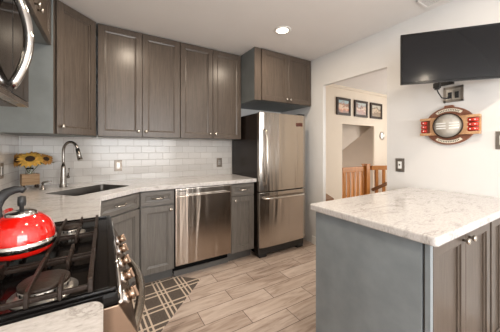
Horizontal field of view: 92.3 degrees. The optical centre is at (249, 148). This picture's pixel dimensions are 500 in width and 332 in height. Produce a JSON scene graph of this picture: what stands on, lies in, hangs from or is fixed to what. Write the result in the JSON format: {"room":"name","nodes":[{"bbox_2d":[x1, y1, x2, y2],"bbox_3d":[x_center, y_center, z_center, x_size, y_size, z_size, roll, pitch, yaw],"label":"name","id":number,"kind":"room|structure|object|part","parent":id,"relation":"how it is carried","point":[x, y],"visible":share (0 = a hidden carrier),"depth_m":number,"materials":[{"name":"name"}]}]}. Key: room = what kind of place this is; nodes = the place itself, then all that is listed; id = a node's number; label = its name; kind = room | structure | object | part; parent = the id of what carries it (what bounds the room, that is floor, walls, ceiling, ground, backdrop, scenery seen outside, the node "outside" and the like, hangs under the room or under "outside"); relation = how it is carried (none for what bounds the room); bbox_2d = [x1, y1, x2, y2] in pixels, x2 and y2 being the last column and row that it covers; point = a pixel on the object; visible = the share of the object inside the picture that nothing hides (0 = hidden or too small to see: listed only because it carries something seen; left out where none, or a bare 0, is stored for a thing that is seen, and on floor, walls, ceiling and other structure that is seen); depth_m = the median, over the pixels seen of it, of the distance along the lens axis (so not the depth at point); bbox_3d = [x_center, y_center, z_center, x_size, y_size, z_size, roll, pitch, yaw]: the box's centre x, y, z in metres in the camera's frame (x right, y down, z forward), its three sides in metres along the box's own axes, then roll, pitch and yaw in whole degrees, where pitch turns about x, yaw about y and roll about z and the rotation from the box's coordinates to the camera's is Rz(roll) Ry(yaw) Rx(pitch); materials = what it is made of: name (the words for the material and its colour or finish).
{"room":"kitchen","nodes":[
{"label":"kitchen","id":0,"kind":"room"},
{"bbox_2d":[31,36,386,199],"bbox_3d":[0.267,0.042,4.585,6.790,2.430,1.635,0,0,-31],"label":"wall","id":1,"kind":"structure","parent":0,"point":[334,122],"depth_m":4.72,"materials":[{"name":"beige paint"}]},
{"bbox_2d":[0,0,95,136],"bbox_3d":[-1.688,-0.642,2.083,0.592,1.054,0.598,0,0,-31],"label":"upper cabinet","id":2,"kind":"object","parent":1,"relation":"attached to","point":[62,73],"visible":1,"depth_m":1.91,"materials":[{"name":"grey wood"}]},
{"bbox_3d":[-1.481,-0.642,2.038,0.004,1.054,0.394,0,0,13],"label":"frame","id":3,"kind":"part","parent":2,"relation":"part of","materials":[{"name":"grey wood"}]},
{"bbox_3d":[-1.468,-0.639,2.041,0.020,1.044,0.352,0,0,13],"label":"door","id":4,"kind":"part","parent":2,"relation":"part of","materials":[{"name":"grey wood"}]},
{"bbox_2d":[19,135,231,185],"bbox_3d":[-1.180,0.100,2.747,2.170,0.486,0.008,0,0,-31],"label":"tiled wall","id":5,"kind":"structure","parent":1,"relation":"attached to","point":[142,158],"depth_m":2.64,"materials":[{"name":"white tile"}]},
{"bbox_2d":[114,160,121,170],"bbox_3d":[-1.421,0.184,2.591,0.075,0.118,0.009,0,0,-31],"label":"outlet","id":6,"kind":"object","parent":5,"relation":"attached to","point":[117,163],"visible":1,"depth_m":2.59,"materials":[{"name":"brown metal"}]},
{"bbox_2d":[217,158,221,166],"bbox_3d":[-0.408,0.187,3.204,0.075,0.118,0.009,0,0,-31],"label":"outlet","id":7,"kind":"object","parent":5,"relation":"attached to","point":[219,160],"visible":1,"depth_m":3.20,"materials":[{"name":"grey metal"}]},
{"bbox_2d":[98,23,179,138],"bbox_3d":[-1.163,-0.642,2.550,0.760,1.054,0.358,0,0,-31],"label":"upper cabinet","id":8,"kind":"object","parent":1,"relation":"attached to","point":[139,73],"visible":1,"depth_m":2.40,"materials":[{"name":"grey wood"}]},
{"bbox_3d":[-1.254,-0.639,2.333,0.374,1.044,0.020,0,0,-31],"label":"door","id":9,"kind":"part","parent":8,"relation":"part of","materials":[{"name":"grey wood"}]},
{"bbox_3d":[-0.929,-0.639,2.530,0.374,1.044,0.020,0,0,-31],"label":"door","id":10,"kind":"part","parent":8,"relation":"part of","materials":[{"name":"grey wood"}]},
{"bbox_2d":[176,42,240,139],"bbox_3d":[-0.512,-0.642,2.945,0.760,1.054,0.358,0,0,-31],"label":"upper cabinet","id":11,"kind":"object","parent":1,"relation":"attached to","point":[210,79],"visible":0.98,"depth_m":2.79,"materials":[{"name":"grey wood"}]},
{"bbox_3d":[-0.602,-0.639,2.728,0.374,1.044,0.020,0,0,-31],"label":"door","id":12,"kind":"part","parent":11,"relation":"part of","materials":[{"name":"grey wood"}]},
{"bbox_3d":[-0.277,-0.639,2.925,0.374,1.044,0.020,0,0,-31],"label":"door","id":13,"kind":"part","parent":11,"relation":"part of","materials":[{"name":"grey wood"}]},
{"bbox_2d":[241,47,310,111],"bbox_3d":[0.281,-0.866,3.236,0.886,0.606,0.683,0,0,-31],"label":"upper cabinet","id":14,"kind":"object","parent":1,"relation":"attached to","point":[272,81],"visible":0.97,"depth_m":2.96,"materials":[{"name":"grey wood"}]},
{"bbox_3d":[0.301,-0.864,2.895,0.386,0.595,0.020,0,0,-31],"label":"door","id":15,"kind":"part","parent":14,"relation":"part of","materials":[{"name":"grey wood"}]},
{"bbox_3d":[0.430,-0.866,2.988,0.886,0.606,0.004,0,0,-31],"label":"frame","id":16,"kind":"part","parent":14,"relation":"part of","materials":[{"name":"grey wood"}]},
{"bbox_3d":[0.639,-0.864,3.100,0.392,0.595,0.020,0,0,-31],"label":"door","id":17,"kind":"part","parent":14,"relation":"part of","materials":[{"name":"grey wood"}]},
{"bbox_2d":[336,97,350,115],"bbox_3d":[1.760,-0.788,4.516,0.397,0.325,0.026,0,0,-31],"label":"framed picture","id":18,"kind":"object","parent":1,"relation":"attached to","point":[343,105],"visible":1,"depth_m":4.51,"materials":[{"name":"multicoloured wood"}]},
{"bbox_2d":[339,100,348,112],"bbox_3d":[1.759,-0.788,4.518,0.313,0.241,0.006,0,0,-31],"label":"print","id":19,"kind":"object","parent":18,"relation":"attached to","point":[343,104],"depth_m":4.52},
{"bbox_2d":[342,124,371,149],"bbox_3d":[1.879,-0.378,5.611,2.130,1.530,1.250,0,0,-31],"label":"wall","id":20,"kind":"structure","parent":1,"relation":"attached to","point":[350,133],"depth_m":5.01,"materials":[{"name":"beige paint"}]},
{"bbox_2d":[327,84,386,96],"bbox_3d":[2.066,-1.148,4.708,3.586,0.050,0.020,0,0,-31],"label":"trim","id":21,"kind":"structure","parent":1,"relation":"attached to","point":[331,85],"depth_m":4.71,"materials":[{"name":"beige paint"}]},
{"bbox_2d":[354,100,367,117],"bbox_3d":[2.215,-0.788,4.792,0.421,0.325,0.026,0,0,-31],"label":"framed picture","id":22,"kind":"object","parent":1,"relation":"attached to","point":[360,107],"visible":1,"depth_m":4.78,"materials":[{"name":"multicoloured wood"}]},
{"bbox_2d":[356,102,365,114],"bbox_3d":[2.213,-0.788,4.793,0.337,0.241,0.006,0,0,-31],"label":"print","id":23,"kind":"object","parent":22,"relation":"attached to","point":[360,106],"depth_m":4.78},
{"bbox_2d":[370,102,381,118],"bbox_3d":[2.660,-0.788,5.062,0.414,0.325,0.026,0,0,-31],"label":"framed picture","id":24,"kind":"object","parent":1,"relation":"attached to","point":[375,108],"visible":1,"depth_m":5.05,"materials":[{"name":"paper"}]},
{"bbox_2d":[372,105,380,116],"bbox_3d":[2.659,-0.788,5.063,0.330,0.241,0.006,0,0,-31],"label":"print","id":25,"kind":"object","parent":24,"relation":"attached to","point":[376,109],"depth_m":5.06},
{"bbox_2d":[380,132,384,139],"bbox_3d":[2.862,-0.273,5.176,0.184,0.184,0.042,0,0,-31],"label":"wall sconce","id":26,"kind":"object","parent":1,"relation":"attached to","point":[382,135],"visible":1,"depth_m":5.16,"materials":[{"name":"metal"}]},
{"bbox_2d":[132,195,350,331],"bbox_3d":[1.373,1.282,1.593,8.200,0.050,7.900,0,0,-31],"label":"floor","id":27,"kind":"structure","parent":0,"point":[275,292],"depth_m":2.03,"materials":[{"name":"brown wood"}]},
{"bbox_2d":[0,215,144,331],"bbox_3d":[-0.754,0.768,0.736,0.788,0.937,0.736,0,0,-31],"label":"gas range","id":28,"kind":"object","parent":27,"relation":"on","point":[87,260],"visible":0.84,"depth_m":0.64,"materials":[{"name":"black metal"}]},
{"bbox_3d":[-0.626,0.318,0.599,0.008,0.036,0.070,0,0,-31],"label":"blade","id":29,"kind":"part","parent":28,"relation":"part of","materials":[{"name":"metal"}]},
{"bbox_3d":[-0.663,0.318,0.659,0.008,0.036,0.070,0,0,-31],"label":"blade","id":30,"kind":"part","parent":28,"relation":"part of","materials":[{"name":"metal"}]},
{"bbox_2d":[0,186,56,261],"bbox_3d":[-0.672,0.204,0.696,0.177,0.191,0.158,0,0,-7],"label":"kettle","id":31,"kind":"object","parent":28,"relation":"on","point":[24,232],"visible":1,"depth_m":0.67,"materials":[{"name":"red metal"}]},
{"bbox_3d":[-0.736,0.220,0.738,0.069,0.069,0.041,0,0,16],"label":"spout","id":32,"kind":"part","parent":31,"relation":"part of","materials":[{"name":"red metal"}]},
{"bbox_3d":[-0.699,0.174,0.679,0.103,0.132,0.036,0,0,-31],"label":"handle","id":33,"kind":"part","parent":31,"relation":"part of","materials":[{"name":"black plastic"}]},
{"bbox_3d":[-0.662,0.185,0.698,0.072,0.017,0.072,0,0,-31],"label":"lid","id":34,"kind":"part","parent":31,"relation":"part of","materials":[{"name":"silver metal"}]},
{"bbox_3d":[-0.662,0.157,0.698,0.020,0.041,0.020,0,0,-31],"label":"lid knob","id":35,"kind":"part","parent":31,"relation":"part of","materials":[{"name":"black plastic"}]},
{"bbox_3d":[-0.518,0.318,0.584,0.008,0.036,0.208,0,0,-31],"label":"blade","id":36,"kind":"part","parent":28,"relation":"part of","materials":[{"name":"metal"}]},
{"bbox_3d":[-0.484,0.329,0.566,0.130,0.023,0.130,0,0,-31],"label":"burner","id":37,"kind":"part","parent":28,"relation":"part of","materials":[{"name":"metal"}]},
{"bbox_3d":[-0.626,0.318,0.763,0.008,0.036,0.210,0,0,-31],"label":"blade","id":38,"kind":"part","parent":28,"relation":"part of","materials":[{"name":"metal"}]},
{"bbox_3d":[-0.434,0.318,0.554,0.008,0.036,0.070,0,0,-31],"label":"blade","id":39,"kind":"part","parent":28,"relation":"part of","materials":[{"name":"metal"}]},
{"bbox_3d":[-0.736,0.318,0.944,0.008,0.036,0.214,0,0,-31],"label":"blade","id":40,"kind":"part","parent":28,"relation":"part of","materials":[{"name":"metal"}]},
{"bbox_3d":[-0.506,0.318,0.672,0.008,0.036,0.070,0,0,-31],"label":"blade","id":41,"kind":"part","parent":28,"relation":"part of","materials":[{"name":"metal"}]},
{"bbox_3d":[-0.542,0.318,0.732,0.008,0.036,0.070,0,0,-31],"label":"blade","id":42,"kind":"part","parent":28,"relation":"part of","materials":[{"name":"metal"}]},
{"bbox_3d":[-0.715,0.329,0.958,0.099,0.023,0.099,0,0,-31],"label":"burner","id":43,"kind":"part","parent":28,"relation":"part of","materials":[{"name":"metal"}]},
{"bbox_3d":[-0.615,0.318,0.852,0.008,0.036,0.070,0,0,-31],"label":"blade","id":44,"kind":"part","parent":28,"relation":"part of","materials":[{"name":"metal"}]},
{"bbox_3d":[-0.422,0.318,0.642,0.010,0.036,0.208,0,0,-31],"label":"blade","id":45,"kind":"part","parent":28,"relation":"part of","materials":[{"name":"metal"}]},
{"bbox_3d":[-0.530,0.318,0.821,0.010,0.036,0.210,0,0,-31],"label":"blade","id":46,"kind":"part","parent":28,"relation":"part of","materials":[{"name":"metal"}]},
{"bbox_3d":[-0.640,0.318,1.002,0.010,0.036,0.214,0,0,-31],"label":"blade","id":47,"kind":"part","parent":28,"relation":"part of","materials":[{"name":"metal"}]},
{"bbox_3d":[-0.510,0.427,0.883,0.099,0.108,0.732,0,0,-31],"label":"control panel","id":48,"kind":"part","parent":28,"relation":"part of","materials":[{"name":"metal"}]},
{"bbox_3d":[-0.585,0.409,1.086,0.033,0.038,0.033,0,0,-31],"label":"control knob","id":49,"kind":"part","parent":28,"relation":"part of","materials":[{"name":"metal"}]},
{"bbox_3d":[-0.522,0.409,0.982,0.033,0.038,0.033,0,0,-31],"label":"control knob","id":50,"kind":"part","parent":28,"relation":"part of","materials":[{"name":"metal"}]},
{"bbox_3d":[-0.459,0.409,0.878,0.033,0.038,0.033,0,0,-31],"label":"control knob","id":51,"kind":"part","parent":28,"relation":"part of","materials":[{"name":"metal"}]},
{"bbox_3d":[-0.398,0.409,0.778,0.033,0.038,0.033,0,0,-31],"label":"control knob","id":52,"kind":"part","parent":28,"relation":"part of","materials":[{"name":"metal"}]},
{"bbox_3d":[-0.338,0.409,0.678,0.033,0.038,0.033,0,0,-31],"label":"control knob","id":53,"kind":"part","parent":28,"relation":"part of","materials":[{"name":"metal"}]},
{"bbox_3d":[-0.458,0.505,0.915,0.096,0.028,0.675,0,0,-31],"label":"oven handle","id":54,"kind":"part","parent":28,"relation":"part of","materials":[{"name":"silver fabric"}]},
{"bbox_2d":[101,192,138,285],"bbox_3d":[-1.464,0.820,2.038,0.928,0.874,0.906,0,0,-31],"label":"base cabinet","id":55,"kind":"object","parent":27,"relation":"on","point":[123,211],"visible":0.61,"depth_m":2.02,"materials":[{"name":"grey wood"}]},
{"bbox_3d":[-1.060,0.767,1.943,0.003,0.769,0.418,0,0,17],"label":"frame","id":56,"kind":"part","parent":55,"relation":"part of","materials":[{"name":"grey wood"}]},
{"bbox_3d":[-1.049,0.459,1.940,0.020,0.127,0.410,0,0,17],"label":"drawer","id":57,"kind":"part","parent":55,"relation":"part of","materials":[{"name":"grey wood"}]},
{"bbox_3d":[-1.049,0.840,1.940,0.020,0.610,0.410,0,0,17],"label":"door","id":58,"kind":"part","parent":55,"relation":"part of","materials":[{"name":"grey wood"}]},
{"bbox_2d":[138,189,173,282],"bbox_3d":[-1.000,0.820,2.466,0.302,0.874,0.656,0,0,-31],"label":"base cabinet","id":59,"kind":"object","parent":27,"relation":"on","point":[156,208],"visible":0.91,"depth_m":2.22,"materials":[{"name":"grey wood"}]},
{"bbox_3d":[-0.854,0.459,2.225,0.290,0.127,0.020,0,0,-31],"label":"drawer","id":60,"kind":"part","parent":59,"relation":"part of","materials":[{"name":"grey wood"}]},
{"bbox_2d":[132,276,199,331],"bbox_3d":[-0.852,1.252,1.847,0.555,0.007,1.043,0,0,12],"label":"rug","id":61,"kind":"object","parent":27,"relation":"on","point":[163,298],"visible":0.64,"depth_m":1.99,"materials":[{"name":"fabric"}]},
{"bbox_2d":[172,184,230,276],"bbox_3d":[-0.606,0.823,2.684,0.590,0.868,0.620,0,0,-31],"label":"dishwasher","id":62,"kind":"object","parent":27,"relation":"on","point":[202,215],"visible":0.85,"depth_m":2.42,"materials":[{"name":"metal"}]},
{"bbox_3d":[-0.497,1.230,2.505,0.586,0.055,0.010,0,0,-31],"label":"toe panel","id":63,"kind":"part","parent":62,"relation":"part of","materials":[{"name":"metal"}]},
{"bbox_3d":[-0.463,0.421,2.449,0.590,0.065,0.032,0,0,-31],"label":"control panel","id":64,"kind":"part","parent":62,"relation":"part of","materials":[{"name":"silver metal"}]},
{"bbox_3d":[-0.436,0.448,2.438,0.430,0.012,0.021,0,0,-31],"label":"handle","id":65,"kind":"part","parent":62,"relation":"part of","materials":[{"name":"silver metal"}]},
{"bbox_2d":[227,182,253,260],"bbox_3d":[-0.230,0.820,2.933,0.300,0.874,0.656,0,0,-31],"label":"base cabinet","id":66,"kind":"object","parent":27,"relation":"on","point":[242,197],"visible":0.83,"depth_m":2.70,"materials":[{"name":"grey wood"}]},
{"bbox_3d":[-0.083,0.459,2.692,0.288,0.127,0.020,0,0,-31],"label":"drawer","id":67,"kind":"part","parent":66,"relation":"part of","materials":[{"name":"grey wood"}]},
{"bbox_3d":[-0.083,0.840,2.692,0.288,0.610,0.020,0,0,-31],"label":"door","id":68,"kind":"part","parent":66,"relation":"part of","materials":[{"name":"grey wood"}]},
{"bbox_2d":[232,112,305,257],"bbox_3d":[0.255,0.411,3.150,0.708,1.692,0.768,0,0,-31],"label":"refrigerator","id":69,"kind":"object","parent":27,"relation":"on","point":[270,149],"visible":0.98,"depth_m":2.86,"materials":[{"name":"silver metal"}]},
{"bbox_3d":[0.176,0.102,2.699,0.025,0.656,0.076,0,0,-31],"label":"door handle","id":70,"kind":"part","parent":69,"relation":"part of","materials":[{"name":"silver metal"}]},
{"bbox_3d":[0.402,0.038,2.908,0.704,0.907,0.066,0,0,-31],"label":"door","id":71,"kind":"part","parent":69,"relation":"part of","materials":[{"name":"silver metal"}]},
{"bbox_3d":[0.402,0.819,2.908,0.704,0.627,0.066,0,0,-31],"label":"freezer drawer","id":72,"kind":"part","parent":69,"relation":"part of","materials":[{"name":"silver metal"}]},
{"bbox_3d":[0.434,0.567,2.856,0.664,0.025,0.079,0,0,-31],"label":"drawer handle","id":73,"kind":"part","parent":69,"relation":"part of","materials":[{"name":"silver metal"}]},
{"bbox_2d":[326,194,333,200],"bbox_3d":[1.116,0.927,3.840,0.650,0.660,0.410,0,0,-31],"label":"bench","id":74,"kind":"object","parent":27,"relation":"on","point":[328,198],"visible":0.08,"depth_m":3.70,"materials":[{"name":"brown wood"}]},
{"bbox_2d":[361,164,370,194],"bbox_3d":[2.369,0.784,4.909,0.130,0.945,0.130,0,0,-31],"label":"newel post","id":75,"kind":"object","parent":27,"relation":"on","point":[366,174],"visible":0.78,"depth_m":4.86,"materials":[{"name":"orange wood"}]},
{"bbox_2d":[342,166,364,197],"bbox_3d":[2.014,0.769,4.723,0.680,0.815,0.070,0,0,-31],"label":"stair railing","id":76,"kind":"object","parent":75,"relation":"attached to","point":[354,171],"visible":0.54,"depth_m":4.71,"materials":[{"name":"orange wood"}]},
{"bbox_3d":[2.014,0.412,4.723,0.680,0.100,0.070,0,0,-31],"label":"rail","id":77,"kind":"part","parent":76,"relation":"part of","materials":[{"name":"orange wood"}]},
{"bbox_2d":[370,165,386,192],"bbox_3d":[2.790,0.764,4.931,0.670,0.825,0.122,0,0,-8],"label":"stair railing","id":78,"kind":"object","parent":75,"relation":"attached to","point":[383,168],"visible":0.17,"depth_m":4.91,"materials":[{"name":"orange wood"}]},
{"bbox_3d":[2.787,0.395,4.957,0.649,0.085,0.070,0,0,-8],"label":"rail","id":79,"kind":"part","parent":78,"relation":"part of","materials":[{"name":"orange wood"}]},
{"bbox_3d":[2.794,0.717,4.903,0.670,0.297,0.064,0,0,-8],"label":"handrail","id":80,"kind":"part","parent":78,"relation":"part of","materials":[{"name":"brown wood"}]},
{"bbox_2d":[316,212,489,331],"bbox_3d":[0.879,0.820,1.399,0.715,0.874,0.642,0,0,-31],"label":"base cabinet","id":81,"kind":"object","parent":27,"relation":"on","point":[368,279],"visible":0.76,"depth_m":1.17,"materials":[{"name":"grey wood"}]},
{"bbox_3d":[0.565,0.820,1.244,0.016,0.874,0.582,0,0,-31],"label":"panel","id":82,"kind":"part","parent":81,"relation":"part of","materials":[{"name":"grey wood"}]},
{"bbox_2d":[310,187,499,246],"bbox_3d":[1.086,0.362,1.537,1.275,0.038,0.676,0,0,-31],"label":"countertop","id":83,"kind":"structure","parent":81,"relation":"on","point":[435,218],"depth_m":1.31,"materials":[{"name":"stone"}]},
{"bbox_3d":[0.887,0.770,1.076,0.336,0.750,0.020,0,0,-31],"label":"door","id":84,"kind":"part","parent":81,"relation":"part of","materials":[{"name":"grey wood"}]},
{"bbox_3d":[1.013,0.432,1.123,0.031,0.031,0.030,0,0,-31],"label":"knob","id":85,"kind":"part","parent":81,"relation":"part of","materials":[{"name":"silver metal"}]},
{"bbox_3d":[1.076,0.432,1.161,0.031,0.031,0.030,0,0,-31],"label":"knob","id":86,"kind":"part","parent":81,"relation":"part of","materials":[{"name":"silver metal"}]},
{"bbox_3d":[1.180,0.770,1.253,0.343,0.750,0.020,0,0,-31],"label":"door","id":87,"kind":"part","parent":81,"relation":"part of","materials":[{"name":"grey wood"}]},
{"bbox_2d":[490,218,499,331],"bbox_3d":[1.412,0.820,1.722,0.524,0.874,0.642,0,0,-31],"label":"base cabinet","id":88,"kind":"object","parent":27,"relation":"on","point":[494,225],"visible":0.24,"depth_m":1.39,"materials":[{"name":"grey wood"}]},
{"bbox_3d":[-1.175,0.820,1.298,0.656,0.874,0.655,0,0,-31],"label":"base cabinet","id":89,"kind":"object","parent":27,"relation":"on","visible":0},
{"bbox_2d":[2,174,256,221],"bbox_3d":[-0.773,0.362,2.074,2.149,0.038,1.564,0,0,-31],"label":"countertop","id":90,"kind":"structure","parent":89,"relation":"on","point":[59,208],"depth_m":1.87,"materials":[{"name":"stone"}]},
{"bbox_2d":[20,168,39,187],"bbox_3d":[-1.918,0.256,2.094,0.090,0.175,0.116,0,0,39],"label":"planter box","id":91,"kind":"object","parent":90,"relation":"on","point":[29,178],"visible":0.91,"depth_m":2.07,"materials":[{"name":"brown wood"}]},
{"bbox_2d":[14,153,25,168],"bbox_3d":[-1.986,0.163,2.065,0.153,0.251,0.065,0,0,-22],"label":"sunflower","id":92,"kind":"object","parent":91,"relation":"in","point":[16,163],"visible":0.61,"depth_m":2.05,"materials":[{"name":"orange plant"}]},
{"bbox_2d":[25,168,33,173],"bbox_3d":[-1.918,0.236,2.094,0.060,0.136,0.060,0,0,39],"label":"jar","id":93,"kind":"object","parent":91,"relation":"on","point":[28,170],"depth_m":2.07,"materials":[{"name":"clear glass"}]},
{"bbox_2d":[16,153,43,167],"bbox_3d":[-1.877,0.162,2.057,0.190,0.253,0.134,0,0,-31],"label":"sunflower","id":94,"kind":"object","parent":91,"relation":"in","point":[27,159],"visible":0.99,"depth_m":2.05,"materials":[{"name":"yellow plant"}]},
{"bbox_2d":[34,153,53,169],"bbox_3d":[-1.855,0.166,2.153,0.178,0.244,0.084,0,0,-42],"label":"sunflower","id":95,"kind":"object","parent":91,"relation":"in","point":[47,159],"visible":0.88,"depth_m":2.16,"materials":[{"name":"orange plant"}]},
{"bbox_2d":[39,181,51,189],"bbox_3d":[-1.705,0.306,2.010,0.091,0.074,0.042,0,0,-15],"label":"soap pump","id":96,"kind":"object","parent":90,"relation":"on","point":[43,182],"visible":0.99,"depth_m":2.00,"materials":[{"name":"silver metal"}]},
{"bbox_2d":[59,141,82,187],"bbox_3d":[-1.572,0.138,2.108,0.244,0.411,0.083,0,0,27],"label":"faucet","id":97,"kind":"object","parent":90,"relation":"on","point":[63,182],"visible":1,"depth_m":2.12,"materials":[{"name":"metal"}]},
{"bbox_2d":[45,184,127,195],"bbox_3d":[-1.343,0.451,2.030,0.338,0.212,0.518,0,0,17],"label":"sink","id":98,"kind":"object","parent":90,"relation":"in","point":[102,187],"visible":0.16,"depth_m":2.17,"materials":[{"name":"silver metal"}]},
{"bbox_3d":[-0.359,0.820,-0.048,0.656,0.874,0.990,0,0,-31],"label":"base cabinet","id":99,"kind":"object","parent":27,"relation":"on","visible":0},
{"bbox_2d":[0,301,102,331],"bbox_3d":[-0.358,0.362,-0.049,0.659,0.038,1.008,0,0,-31],"label":"countertop","id":100,"kind":"structure","parent":99,"relation":"on","point":[86,317],"depth_m":0.48,"materials":[{"name":"stone"}]},
{"bbox_2d":[59,0,452,94],"bbox_3d":[1.373,-1.198,1.593,8.200,0.050,7.900,0,0,-31],"label":"ceiling","id":101,"kind":"structure","parent":0,"point":[319,28],"depth_m":2.20,"materials":[{"name":"paint"}]},
{"bbox_2d":[274,26,290,34],"bbox_3d":[0.322,-1.169,2.382,0.172,0.008,0.172,0,0,-31],"label":"recessed light","id":102,"kind":"object","parent":101,"relation":"in","point":[281,30],"visible":1,"depth_m":2.38,"materials":[{"name":"white paint"}]},
{"bbox_2d":[416,0,443,7],"bbox_3d":[1.467,-1.169,1.825,0.170,0.007,0.300,0,0,-31],"label":"ceiling vent","id":103,"kind":"object","parent":101,"relation":"in","point":[425,3],"visible":1,"depth_m":1.92,"materials":[{"name":"white paint"}]},
{"bbox_2d":[281,0,499,242],"bbox_3d":[2.104,0.042,1.138,0.050,2.430,6.165,0,0,-31],"label":"wall","id":104,"kind":"structure","parent":0,"point":[471,166],"depth_m":2.13,"materials":[{"name":"white paint"}]},
{"bbox_2d":[312,236,315,244],"bbox_3d":[2.249,1.207,0.837,0.014,0.100,5.500,0,0,-31],"label":"baseboard","id":105,"kind":"structure","parent":104,"relation":"attached to","point":[313,237],"depth_m":3.15,"materials":[{"name":"white paint"}]},
{"bbox_2d":[396,158,404,171],"bbox_3d":[1.396,0.154,2.241,0.016,0.125,0.078,0,0,-31],"label":"light switch","id":106,"kind":"object","parent":104,"relation":"attached to","point":[400,162],"visible":1,"depth_m":2.23,"materials":[{"name":"metal"}]},
{"bbox_2d":[433,82,453,89],"bbox_3d":[1.492,-0.550,1.858,0.126,0.185,0.269,0,0,43],"label":"mount","id":107,"kind":"object","parent":104,"relation":"attached to","point":[436,86],"depth_m":1.87,"materials":[{"name":"black plastic"}]},
{"bbox_3d":[1.584,-0.576,1.931,0.015,0.135,0.090,0,0,-31],"label":"wall plate","id":108,"kind":"part","parent":107,"relation":"part of","materials":[{"name":"black plastic"}]},
{"bbox_2d":[400,23,499,84],"bbox_3d":[1.429,-0.655,1.706,0.640,0.368,0.058,0,0,18],"label":"television","id":109,"kind":"object","parent":104,"relation":"attached to","point":[469,53],"visible":1,"depth_m":1.69,"materials":[{"name":"black plastic"}]},
{"bbox_2d":[420,105,481,144],"bbox_3d":[1.575,-0.187,1.907,0.055,0.314,0.384,0,0,-31],"label":"wall plaque","id":110,"kind":"object","parent":104,"relation":"attached to","point":[449,125],"visible":1,"depth_m":1.88,"materials":[{"name":"brown wood"}]},
{"bbox_2d":[443,85,463,102],"bbox_3d":[1.607,-0.429,1.900,0.007,0.123,0.128,0,0,-31],"label":"outlet box","id":111,"kind":"object","parent":104,"relation":"attached to","point":[456,93],"visible":0.97,"depth_m":1.89,"materials":[{"name":"metal"}]},
{"bbox_2d":[495,131,499,148],"bbox_3d":[1.748,-0.058,1.661,0.016,0.125,0.075,0,0,-31],"label":"light switch","id":112,"kind":"object","parent":104,"relation":"attached to","point":[497,133],"visible":1,"depth_m":1.69,"materials":[{"name":"metal"}]},
{"bbox_3d":[-1.716,0.042,0.255,1.330,2.430,3.715,0,0,-31],"label":"wall","id":113,"kind":"structure","parent":0,"visible":0},
{"bbox_2d":[0,133,18,190],"bbox_3d":[-1.232,0.000,0.748,0.008,0.686,3.357,0,0,-31],"label":"tiled wall","id":114,"kind":"structure","parent":113,"relation":"attached to","point":[9,144],"depth_m":1.96,"materials":[{"name":"white tile"}]},
{"bbox_2d":[0,163,3,178],"bbox_3d":[-1.860,0.167,1.802,0.009,0.118,0.075,0,0,-31],"label":"outlet","id":115,"kind":"object","parent":114,"relation":"attached to","point":[1,164],"visible":1,"depth_m":1.79,"materials":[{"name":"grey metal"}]},
{"bbox_2d":[25,0,50,44],"bbox_3d":[-1.387,-0.976,1.346,0.347,0.386,0.955,0,0,-31],"label":"upper cabinet","id":116,"kind":"object","parent":113,"relation":"attached to","point":[39,10],"visible":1,"depth_m":1.64,"materials":[{"name":"grey wood"}]},
{"bbox_3d":[-1.149,-0.973,1.211,0.020,0.376,0.472,0,0,-31],"label":"door","id":117,"kind":"part","parent":116,"relation":"part of","materials":[{"name":"grey wood"}]},
{"bbox_3d":[-0.938,-0.894,0.605,0.347,0.551,0.768,0,0,-31],"label":"upper cabinet","id":118,"kind":"object","parent":113,"relation":"attached to","visible":0},
{"bbox_2d":[0,0,33,107],"bbox_3d":[-0.893,-0.393,0.632,0.448,0.436,0.762,0,0,-31],"label":"microwave","id":119,"kind":"object","parent":118,"relation":"attached to","point":[16,26],"visible":1,"depth_m":0.83,"materials":[{"name":"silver metal"}]},
{"bbox_3d":[-0.916,-0.404,0.940,0.034,0.411,0.210,0,0,-31],"label":"control panel","id":120,"kind":"part","parent":119,"relation":"part of","materials":[{"name":"black mirror"}]},
{"bbox_3d":[-0.798,-0.384,0.835,0.074,0.359,0.029,0,0,-31],"label":"door handle","id":121,"kind":"part","parent":119,"relation":"part of","materials":[{"name":"silver metal"}]}
]}

